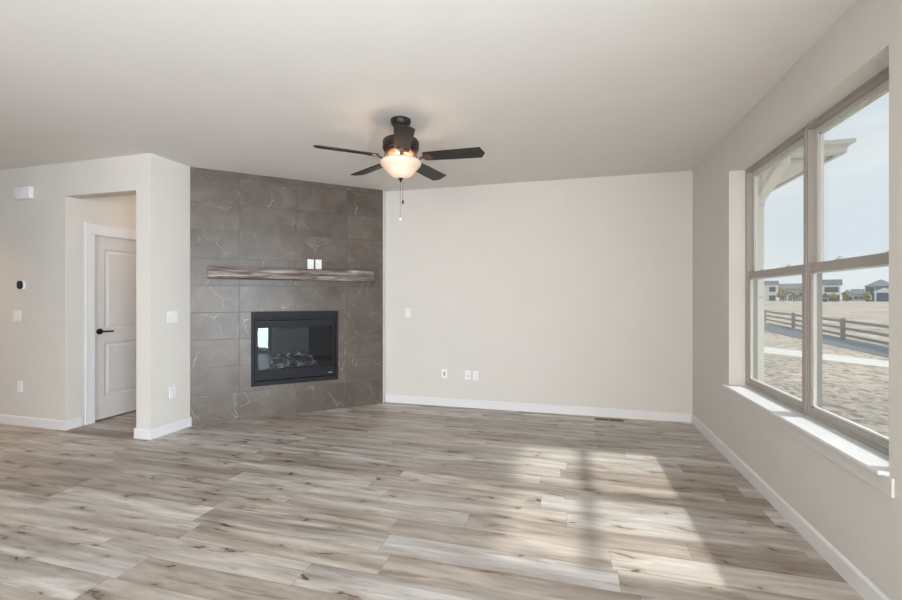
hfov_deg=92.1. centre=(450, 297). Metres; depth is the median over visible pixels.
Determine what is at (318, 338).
gas fireplace
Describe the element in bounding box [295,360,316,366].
log
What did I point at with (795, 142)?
window
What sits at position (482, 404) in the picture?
baseboard
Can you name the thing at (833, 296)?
shrub
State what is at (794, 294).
shrub
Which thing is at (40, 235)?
wall
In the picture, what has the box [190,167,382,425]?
wall
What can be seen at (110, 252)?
door
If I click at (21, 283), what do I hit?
thermostat
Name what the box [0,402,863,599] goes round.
floor
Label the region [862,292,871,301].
shrub
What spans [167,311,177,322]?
light switch
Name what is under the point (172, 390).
wall outlet
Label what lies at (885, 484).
trim
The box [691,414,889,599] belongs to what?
baseboard
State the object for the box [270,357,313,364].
log
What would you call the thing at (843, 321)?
rail fence
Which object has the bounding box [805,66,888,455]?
window
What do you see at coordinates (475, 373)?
wall outlet
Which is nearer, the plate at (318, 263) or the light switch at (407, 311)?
the plate at (318, 263)
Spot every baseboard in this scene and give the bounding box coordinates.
[0,414,82,430]
[134,417,191,439]
[385,394,691,422]
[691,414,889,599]
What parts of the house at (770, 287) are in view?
pane, pane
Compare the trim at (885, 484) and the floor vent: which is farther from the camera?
the floor vent
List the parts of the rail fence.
rail, rail, rail, post, rail, rail, rail, post, rail, rail, rail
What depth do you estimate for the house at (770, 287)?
149.39 m
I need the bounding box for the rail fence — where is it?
[764,310,888,344]
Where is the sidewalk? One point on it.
(846, 359)
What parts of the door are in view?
handle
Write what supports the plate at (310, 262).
attached to the wall at (237, 219)
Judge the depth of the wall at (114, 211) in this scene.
4.73 m
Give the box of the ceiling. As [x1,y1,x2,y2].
[0,0,855,191]
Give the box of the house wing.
[758,138,856,382]
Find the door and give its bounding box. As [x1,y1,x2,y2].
[85,223,135,424]
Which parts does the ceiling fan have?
blade, blade, lamp shade, blade, blade, blade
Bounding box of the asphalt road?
[764,323,888,357]
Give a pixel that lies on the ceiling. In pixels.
(547, 89)
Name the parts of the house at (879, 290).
pane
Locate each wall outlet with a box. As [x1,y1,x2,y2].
[17,381,22,391]
[169,386,175,398]
[473,371,477,379]
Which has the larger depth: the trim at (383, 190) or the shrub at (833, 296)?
the shrub at (833, 296)
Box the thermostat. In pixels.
[17,280,24,289]
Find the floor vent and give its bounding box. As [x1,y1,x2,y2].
[594,418,623,421]
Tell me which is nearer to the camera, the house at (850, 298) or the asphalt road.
the asphalt road
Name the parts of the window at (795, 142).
sash, sash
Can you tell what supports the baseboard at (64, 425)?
attached to the wall at (40, 235)
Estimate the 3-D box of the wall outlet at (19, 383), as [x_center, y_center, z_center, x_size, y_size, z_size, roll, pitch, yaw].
[-4.589,0.941,4.629,0.072,0.116,0.010,0,0,15]
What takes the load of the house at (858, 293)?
on the ground
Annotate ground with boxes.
[764,300,888,436]
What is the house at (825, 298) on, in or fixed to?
on the ground
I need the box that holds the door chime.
[13,186,33,199]
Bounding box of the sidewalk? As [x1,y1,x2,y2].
[764,347,888,367]
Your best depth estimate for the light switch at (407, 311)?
5.59 m
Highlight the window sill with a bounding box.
[722,384,888,475]
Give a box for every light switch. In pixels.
[13,310,20,320]
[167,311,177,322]
[405,309,410,317]
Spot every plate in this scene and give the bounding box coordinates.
[307,259,313,268]
[315,260,321,268]
[442,369,446,377]
[465,370,470,379]
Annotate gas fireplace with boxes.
[251,311,337,386]
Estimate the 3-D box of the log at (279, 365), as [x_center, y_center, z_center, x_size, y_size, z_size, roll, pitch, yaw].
[-2.011,0.785,5.127,0.203,0.092,0.090,0,0,-28]
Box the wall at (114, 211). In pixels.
[80,195,135,424]
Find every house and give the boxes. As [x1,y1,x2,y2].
[764,281,778,300]
[777,283,801,300]
[822,279,842,300]
[822,293,828,301]
[840,290,854,300]
[850,289,864,300]
[864,280,888,301]
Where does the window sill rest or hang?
attached to the wall at (862, 522)
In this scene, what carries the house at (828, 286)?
on the ground
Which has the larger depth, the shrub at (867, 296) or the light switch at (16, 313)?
the shrub at (867, 296)
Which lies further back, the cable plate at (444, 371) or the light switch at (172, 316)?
the cable plate at (444, 371)
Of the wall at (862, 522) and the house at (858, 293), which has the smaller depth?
the wall at (862, 522)
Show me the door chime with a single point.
(27, 192)
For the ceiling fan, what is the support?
hanging from the ceiling
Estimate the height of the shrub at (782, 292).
4.176 m
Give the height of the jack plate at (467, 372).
0.116 m
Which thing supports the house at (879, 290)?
on the ground
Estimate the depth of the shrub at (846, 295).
124.67 m
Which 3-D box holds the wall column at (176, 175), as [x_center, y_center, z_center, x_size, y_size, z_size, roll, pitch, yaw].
[-2.684,-0.017,5.219,0.176,2.743,1.851,0,0,15]
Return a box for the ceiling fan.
[313,116,484,219]
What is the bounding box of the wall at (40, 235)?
[0,153,163,428]
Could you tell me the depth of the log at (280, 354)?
5.19 m
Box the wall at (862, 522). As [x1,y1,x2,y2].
[693,0,901,599]
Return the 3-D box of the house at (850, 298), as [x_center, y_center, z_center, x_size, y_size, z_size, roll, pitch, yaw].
[153.417,-0.198,168.328,4.084,6.052,10.000,0,0,42]
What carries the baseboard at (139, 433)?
attached to the wall column at (176, 175)
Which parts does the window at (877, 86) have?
sash, sash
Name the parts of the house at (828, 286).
pane, pane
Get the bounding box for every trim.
[383,190,383,402]
[727,389,894,497]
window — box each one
[745,127,804,414]
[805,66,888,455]
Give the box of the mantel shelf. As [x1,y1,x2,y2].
[207,266,373,281]
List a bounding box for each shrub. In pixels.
[776,288,789,301]
[790,291,798,301]
[828,293,838,301]
[842,292,849,301]
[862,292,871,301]
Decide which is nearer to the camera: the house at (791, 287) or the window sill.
the window sill
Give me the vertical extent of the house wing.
3.700 m
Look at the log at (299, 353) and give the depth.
5.30 m
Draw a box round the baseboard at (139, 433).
[134,417,191,439]
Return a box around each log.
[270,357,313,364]
[271,360,289,368]
[278,352,292,358]
[294,351,312,358]
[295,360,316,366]
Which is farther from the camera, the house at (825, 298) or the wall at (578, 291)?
the house at (825, 298)
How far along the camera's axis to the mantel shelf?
4.93 m

